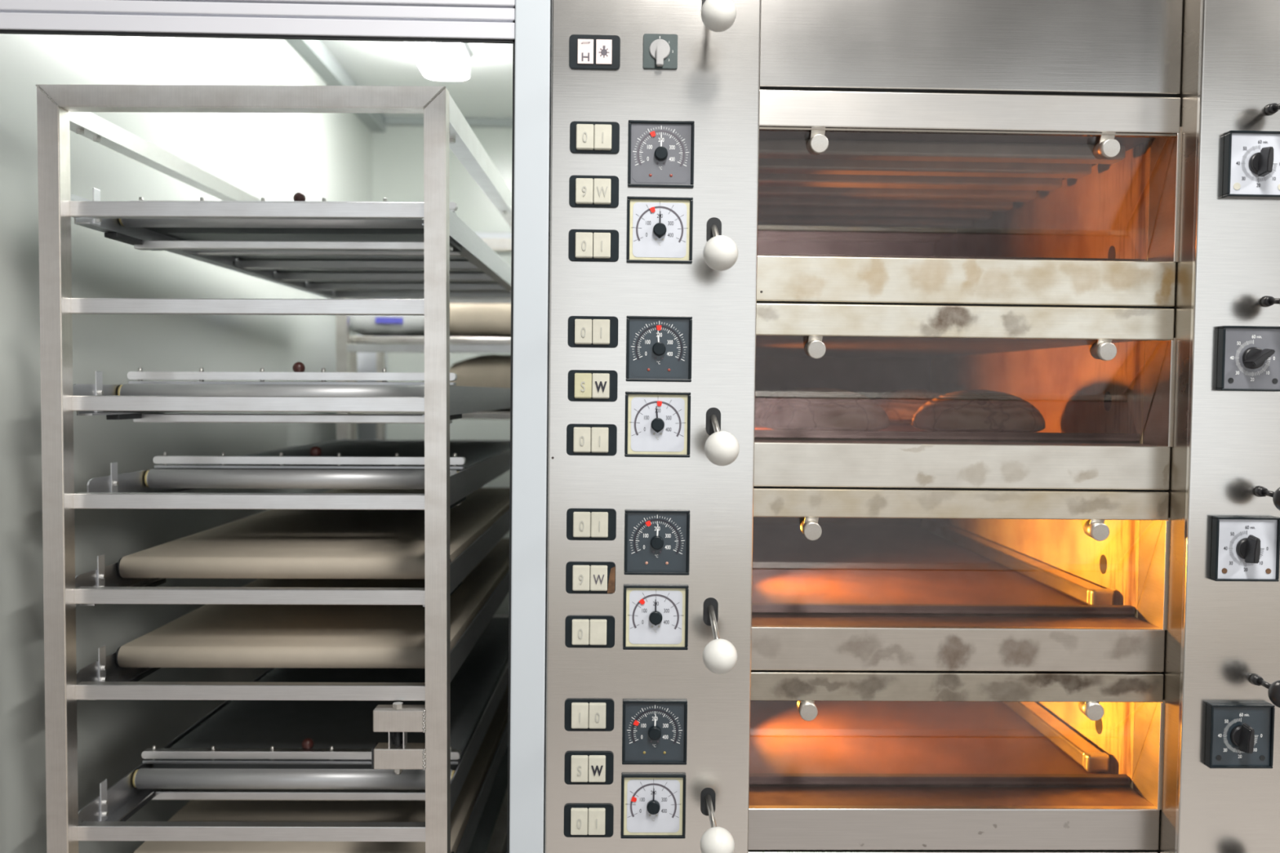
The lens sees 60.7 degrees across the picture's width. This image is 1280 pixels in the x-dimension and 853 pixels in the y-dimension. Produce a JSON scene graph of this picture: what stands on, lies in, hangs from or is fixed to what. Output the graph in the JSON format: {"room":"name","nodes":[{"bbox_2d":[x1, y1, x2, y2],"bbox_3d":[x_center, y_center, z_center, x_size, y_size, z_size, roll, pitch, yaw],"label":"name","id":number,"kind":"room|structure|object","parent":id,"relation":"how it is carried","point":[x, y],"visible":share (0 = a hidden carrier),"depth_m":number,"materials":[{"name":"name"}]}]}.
{"room":"commercial kitchen","nodes":[
{"label":"commercial kitchen","id":0,"kind":"room"},
{"bbox_2d":[0,33,372,852],"bbox_3d":[-1.157,0.075,3.117,0.150,2.590,2.880,1,2,-1],"label":"wall","id":1,"kind":"structure","parent":0,"point":[269,156],"depth_m":2.25,"materials":[{"name":"white paint"}]},
{"bbox_2d":[284,39,385,132],"bbox_3d":[-1.041,-1.191,3.122,0.055,0.057,2.780,1,2,-1],"label":"trim","id":2,"kind":"structure","parent":1,"relation":"attached to","point":[315,54],"depth_m":3.64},
{"bbox_2d":[320,40,512,118],"bbox_3d":[-0.692,-1.245,3.095,1.050,0.060,3.087,1,2,-1],"label":"ceiling","id":3,"kind":"structure","parent":0,"point":[486,92],"depth_m":3.84,"materials":[{"name":"white paint"}]},
{"bbox_2d":[404,41,471,79],"bbox_3d":[-0.617,-1.168,3.043,0.150,0.087,1.160,1,2,-1],"label":"ceiling lamp","id":4,"kind":"object","parent":3,"relation":"attached to","point":[436,60],"visible":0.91,"depth_m":3.41,"materials":[{"name":"white plastic"}]},
{"bbox_2d":[372,125,512,615],"bbox_3d":[-0.670,0.024,4.629,0.900,2.590,0.120,1,2,-1],"label":"wall","id":5,"kind":"structure","parent":0,"point":[397,153],"depth_m":4.53,"materials":[{"name":"white paint"}]},
{"bbox_2d":[383,115,512,128],"bbox_3d":[-0.644,-1.252,4.504,0.810,0.030,0.035,1,2,-1],"label":"trim","id":6,"kind":"structure","parent":5,"relation":"attached to","point":[388,120],"depth_m":4.49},
{"bbox_2d":[474,231,511,238],"bbox_3d":[-0.474,-0.765,4.509,0.450,0.060,0.070,1,2,-1],"label":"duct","id":7,"kind":"object","parent":5,"relation":"attached to","point":[481,234],"visible":0.02,"depth_m":4.47,"materials":[{"name":"white metal"}]},
{"bbox_2d":[467,745,507,852],"bbox_3d":[-0.724,1.396,3.263,1.050,0.050,2.950,1,2,-1],"label":"floor","id":8,"kind":"structure","parent":0,"point":[481,839],"depth_m":3.84,"materials":[{"name":"black"}]},
{"bbox_2d":[35,84,511,852],"bbox_3d":[-0.627,0.420,2.591,0.638,1.957,1.722,0,2,0],"label":"rack","id":9,"kind":"object","parent":8,"relation":"on","point":[61,108],"visible":0.77,"depth_m":1.74,"materials":[{"name":"metal"}]},
{"bbox_2d":[71,187,511,298],"bbox_3d":[-0.621,-0.388,2.541,0.585,0.104,1.600,0,2,0],"label":"loader","id":10,"kind":"object","parent":9,"relation":"in","point":[330,259],"visible":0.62,"depth_m":2.16,"materials":[{"name":"metal"}]},
{"bbox_2d":[72,361,510,423],"bbox_3d":[-0.622,-0.079,2.551,0.585,0.109,1.600,0,2,0],"label":"loader","id":11,"kind":"object","parent":9,"relation":"in","point":[463,399],"visible":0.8,"depth_m":1.95,"materials":[{"name":"metal"}]},
{"bbox_2d":[75,487,509,606],"bbox_3d":[-0.623,0.237,2.561,0.585,0.082,1.600,0,2,0],"label":"loader","id":12,"kind":"object","parent":9,"relation":"in","point":[272,544],"visible":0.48,"depth_m":2.05,"materials":[{"name":"fabric"}]},
{"bbox_2d":[76,538,509,700],"bbox_3d":[-0.624,0.392,2.566,0.585,0.082,1.600,0,2,0],"label":"loader","id":13,"kind":"object","parent":9,"relation":"in","point":[210,635],"visible":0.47,"depth_m":2.01,"materials":[{"name":"fabric"}]},
{"bbox_2d":[78,617,508,823],"bbox_3d":[-0.625,0.616,2.572,0.585,0.109,1.600,0,2,0],"label":"loader","id":14,"kind":"object","parent":9,"relation":"in","point":[290,750],"visible":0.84,"depth_m":2.10,"materials":[{"name":"metal"}]},
{"bbox_2d":[86,438,510,509],"bbox_3d":[-0.623,0.076,2.606,0.585,0.109,1.600,0,2,0],"label":"loader","id":15,"kind":"object","parent":9,"relation":"in","point":[340,464],"visible":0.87,"depth_m":2.05,"materials":[{"name":"metal"}]},
{"bbox_2d":[132,684,508,852],"bbox_3d":[-0.625,0.773,2.577,0.585,0.082,1.600,0,2,0],"label":"loader","id":16,"kind":"object","parent":9,"relation":"in","point":[466,813],"visible":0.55,"depth_m":2.14,"materials":[{"name":"fabric"}]},
{"bbox_2d":[356,333,386,439],"bbox_3d":[-1.019,0.358,4.157,0.095,1.950,0.090,1,2,-1],"label":"post","id":17,"kind":"object","parent":8,"relation":"on","point":[366,362],"visible":0.02,"depth_m":4.09,"materials":[{"name":"metal"}]},
{"bbox_2d":[350,335,511,439],"bbox_3d":[-0.614,0.526,3.808,0.700,1.650,0.480,1,2,-1],"label":"storage shelf","id":18,"kind":"object","parent":8,"relation":"on","point":[354,340],"visible":0.06,"depth_m":3.54,"materials":[{"name":"metal"}]},
{"bbox_2d":[349,315,424,336],"bbox_3d":[-0.836,-0.369,3.767,0.270,0.135,0.344,1,2,-1],"label":"sack","id":19,"kind":"object","parent":18,"relation":"on","point":[362,325],"visible":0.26,"depth_m":3.60,"materials":[{"name":"white plastic"}]},
{"bbox_2d":[375,316,403,323],"bbox_3d":[-0.825,-0.349,3.595,0.090,0.020,0.001,1,2,-1],"label":"print","id":20,"kind":"object","parent":19,"relation":"attached to","point":[378,320],"depth_m":3.60},
{"bbox_2d":[449,303,511,337],"bbox_3d":[-0.494,-0.370,3.777,0.400,0.145,0.360,1,2,-1],"label":"sack","id":21,"kind":"object","parent":18,"relation":"on","point":[466,320],"visible":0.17,"depth_m":3.60,"materials":[{"name":"paper"}]},
{"bbox_2d":[449,354,511,411],"bbox_3d":[-0.457,-0.152,3.787,0.380,0.195,0.400,1,2,-1],"label":"sack","id":22,"kind":"object","parent":18,"relation":"on","point":[493,371],"visible":0.25,"depth_m":3.59,"materials":[{"name":"fabric"}]},
{"bbox_3d":[0.550,1.556,-0.628,9.500,0.050,4.900,1,2,-1],"label":"floor","id":23,"kind":"structure","parent":0,"visible":0},
{"bbox_2d":[544,0,1279,852],"bbox_3d":[0.618,0.198,2.251,1.543,2.450,1.509,1,2,-1],"label":"oven","id":24,"kind":"object","parent":23,"relation":"on","point":[1063,637],"visible":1,"depth_m":1.66,"materials":[{"name":"metal"}]},
{"bbox_2d":[564,804,613,837],"bbox_3d":[-0.076,0.584,1.620,0.073,0.049,0.004,1,2,-1],"label":"switch","id":25,"kind":"object","parent":24,"relation":"attached to","point":[580,820],"depth_m":1.61,"materials":[{"name":"beige plastic"}]},
{"bbox_2d":[564,751,613,784],"bbox_3d":[-0.075,0.505,1.617,0.072,0.049,0.004,1,2,-1],"label":"switch","id":26,"kind":"object","parent":24,"relation":"attached to","point":[580,767],"depth_m":1.61,"materials":[{"name":"beige plastic"}]},
{"bbox_2d":[564,698,614,731],"bbox_3d":[-0.075,0.426,1.614,0.073,0.048,0.004,1,2,-1],"label":"switch","id":27,"kind":"object","parent":24,"relation":"attached to","point":[580,714],"depth_m":1.61,"materials":[{"name":"beige plastic"}]},
{"bbox_2d":[564,615,614,648],"bbox_3d":[-0.073,0.302,1.609,0.073,0.047,0.004,1,2,-1],"label":"switch","id":28,"kind":"object","parent":24,"relation":"attached to","point":[580,631],"depth_m":1.60,"materials":[{"name":"beige plastic"}]},
{"bbox_2d":[565,561,615,594],"bbox_3d":[-0.072,0.222,1.606,0.073,0.047,0.005,1,2,-1],"label":"switch","id":29,"kind":"object","parent":24,"relation":"attached to","point":[581,577],"depth_m":1.60,"materials":[{"name":"beige plastic"}]},
{"bbox_2d":[566,508,616,540],"bbox_3d":[-0.071,0.144,1.603,0.073,0.046,0.004,1,2,-1],"label":"switch","id":30,"kind":"object","parent":24,"relation":"attached to","point":[582,524],"depth_m":1.60,"materials":[{"name":"beige plastic"}]},
{"bbox_2d":[566,423,617,455],"bbox_3d":[-0.071,0.019,1.599,0.073,0.046,0.004,1,2,-1],"label":"switch","id":31,"kind":"object","parent":24,"relation":"attached to","point":[582,439],"depth_m":1.59,"materials":[{"name":"beige plastic"}]},
{"bbox_2d":[567,369,617,401],"bbox_3d":[-0.069,-0.059,1.596,0.072,0.046,0.004,1,2,-1],"label":"switch","id":32,"kind":"object","parent":24,"relation":"attached to","point":[583,385],"depth_m":1.59,"materials":[{"name":"beige plastic"}]},
{"bbox_2d":[567,315,617,347],"bbox_3d":[-0.068,-0.138,1.593,0.073,0.046,0.004,1,2,-1],"label":"switch","id":33,"kind":"object","parent":24,"relation":"attached to","point":[583,331],"depth_m":1.59,"materials":[{"name":"beige plastic"}]},
{"bbox_2d":[568,229,618,262],"bbox_3d":[-0.067,-0.263,1.588,0.073,0.046,0.004,1,2,-1],"label":"switch","id":34,"kind":"object","parent":24,"relation":"attached to","point":[584,245],"depth_m":1.58,"materials":[{"name":"beige plastic"}]},
{"bbox_2d":[568,175,618,208],"bbox_3d":[-0.067,-0.341,1.585,0.072,0.046,0.004,1,2,-1],"label":"switch","id":35,"kind":"object","parent":24,"relation":"attached to","point":[584,191],"depth_m":1.58,"materials":[{"name":"beige plastic"}]},
{"bbox_2d":[569,120,619,154],"bbox_3d":[-0.066,-0.418,1.582,0.072,0.046,0.004,1,2,-1],"label":"switch","id":36,"kind":"object","parent":24,"relation":"attached to","point":[586,137],"depth_m":1.58,"materials":[{"name":"beige plastic"}]},
{"bbox_2d":[568,34,620,70],"bbox_3d":[-0.065,-0.540,1.578,0.073,0.049,0.004,1,2,-1],"label":"switch","id":37,"kind":"object","parent":24,"relation":"attached to","point":[586,51],"depth_m":1.57,"materials":[{"name":"white"}]},
{"bbox_2d":[626,782,680,821],"bbox_3d":[0.020,0.553,1.620,0.083,0.064,0.001,1,2,-1],"label":"print","id":38,"kind":"object","parent":24,"relation":"attached to","point":[662,811],"depth_m":1.62},
{"bbox_2d":[626,705,682,746],"bbox_3d":[0.022,0.443,1.615,0.082,0.063,0.001,1,2,-1],"label":"print","id":39,"kind":"object","parent":24,"relation":"attached to","point":[655,705],"depth_m":1.62},
{"bbox_2d":[627,589,681,632],"bbox_3d":[0.023,0.272,1.609,0.083,0.064,0.001,1,2,-1],"label":"print","id":40,"kind":"object","parent":24,"relation":"attached to","point":[664,622],"depth_m":1.61},
{"bbox_2d":[631,399,681,439],"bbox_3d":[0.026,-0.013,1.598,0.083,0.064,0.001,1,2,-1],"label":"print","id":41,"kind":"object","parent":24,"relation":"attached to","point":[644,399],"depth_m":1.60},
{"bbox_2d":[629,515,684,557],"bbox_3d":[0.025,0.161,1.605,0.082,0.063,0.001,1,2,-1],"label":"print","id":42,"kind":"object","parent":24,"relation":"attached to","point":[666,535],"depth_m":1.60},
{"bbox_2d":[631,320,687,364],"bbox_3d":[0.028,-0.123,1.594,0.082,0.063,0.001,1,2,-1],"label":"print","id":43,"kind":"object","parent":24,"relation":"attached to","point":[668,353],"depth_m":1.59},
{"bbox_2d":[631,200,688,245],"bbox_3d":[0.029,-0.295,1.588,0.083,0.064,0.001,1,2,-1],"label":"print","id":44,"kind":"object","parent":24,"relation":"attached to","point":[668,234],"depth_m":1.59},
{"bbox_2d":[643,33,677,69],"bbox_3d":[0.030,-0.542,1.574,0.050,0.050,0.016,1,2,-1],"label":"switch","id":45,"kind":"object","parent":24,"relation":"attached to","point":[660,50],"depth_m":1.58,"materials":[{"name":"grey plastic"}]},
{"bbox_2d":[632,125,688,169],"bbox_3d":[0.031,-0.404,1.584,0.082,0.063,0.001,1,2,-1],"label":"print","id":46,"kind":"object","parent":24,"relation":"attached to","point":[661,126],"depth_m":1.58},
{"bbox_2d":[755,387,813,417],"bbox_3d":[0.391,-0.050,2.591,0.236,0.084,0.236,2,2,30],"label":"bread loaf","id":47,"kind":"object","parent":24,"relation":"on","point":[767,401],"visible":0.21,"depth_m":2.56,"materials":[{"name":"brown food"}]},
{"bbox_2d":[759,387,889,431],"bbox_3d":[0.340,-0.028,2.011,0.236,0.084,0.236,1,2,-1],"label":"bread loaf","id":48,"kind":"object","parent":24,"relation":"on","point":[820,408],"visible":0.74,"depth_m":1.92,"materials":[{"name":"brown food"}]},
{"bbox_2d":[871,389,942,424],"bbox_3d":[0.652,-0.048,2.615,0.236,0.084,0.236,-1,3,-45],"label":"bread loaf","id":49,"kind":"object","parent":24,"relation":"on","point":[900,406],"visible":0.52,"depth_m":2.54,"materials":[{"name":"brown food"}]},
{"bbox_2d":[911,390,1045,432],"bbox_3d":[0.624,-0.025,2.019,0.236,0.084,0.236,1,2,14],"label":"bread loaf","id":50,"kind":"object","parent":24,"relation":"on","point":[966,411],"visible":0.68,"depth_m":1.93,"materials":[{"name":"brown food"}]},
{"bbox_2d":[1217,713,1262,758],"bbox_3d":[0.895,0.461,1.630,0.067,0.068,0.001,1,2,-1],"label":"print","id":51,"kind":"object","parent":24,"relation":"attached to","point":[1246,714],"depth_m":1.63},
{"bbox_2d":[1223,525,1268,571],"bbox_3d":[0.898,0.181,1.620,0.067,0.068,0.001,1,2,-1],"label":"print","id":52,"kind":"object","parent":24,"relation":"attached to","point":[1224,548],"depth_m":1.62},
{"bbox_2d":[1230,334,1275,381],"bbox_3d":[0.902,-0.101,1.609,0.067,0.068,0.001,1,2,-1],"label":"print","id":53,"kind":"object","parent":24,"relation":"attached to","point":[1231,357],"depth_m":1.61},
{"bbox_2d":[1235,139,1279,186],"bbox_3d":[0.905,-0.385,1.599,0.067,0.068,0.001,1,2,-1],"label":"print","id":54,"kind":"object","parent":24,"relation":"attached to","point":[1264,142],"depth_m":1.60},
{"bbox_3d":[-2.187,-0.210,1.588,4.106,3.250,0.100,1,2,-1],"label":"wall","id":55,"kind":"structure","parent":0,"visible":0},
{"bbox_2d":[0,0,515,39],"bbox_3d":[-1.056,-0.690,1.553,1.754,0.242,0.015,1,2,-1],"label":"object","id":56,"kind":"structure","parent":55,"relation":"attached to","point":[432,19],"depth_m":1.57,"materials":[{"name":"white metal"}]},
{"bbox_2d":[0,29,515,43],"bbox_3d":[-1.058,-0.566,1.560,1.754,0.004,0.006,1,2,-1],"label":"trim","id":57,"kind":"structure","parent":55,"relation":"attached to","point":[2,31],"depth_m":1.57,"materials":[{"name":"grey metal"}]},
{"bbox_2d":[506,6,515,852],"bbox_3d":[-0.193,0.346,1.657,0.004,2.180,0.086,1,2,-1],"label":"trim","id":58,"kind":"structure","parent":55,"relation":"attached to","point":[513,21],"depth_m":1.60,"materials":[{"name":"grey metal"}]},
{"bbox_2d":[509,0,551,852],"bbox_3d":[-0.164,0.137,1.651,0.050,2.600,0.104,1,2,-1],"label":"trim","id":59,"kind":"structure","parent":55,"relation":"attached to","point":[533,18],"depth_m":1.59,"materials":[{"name":"grey metal"}]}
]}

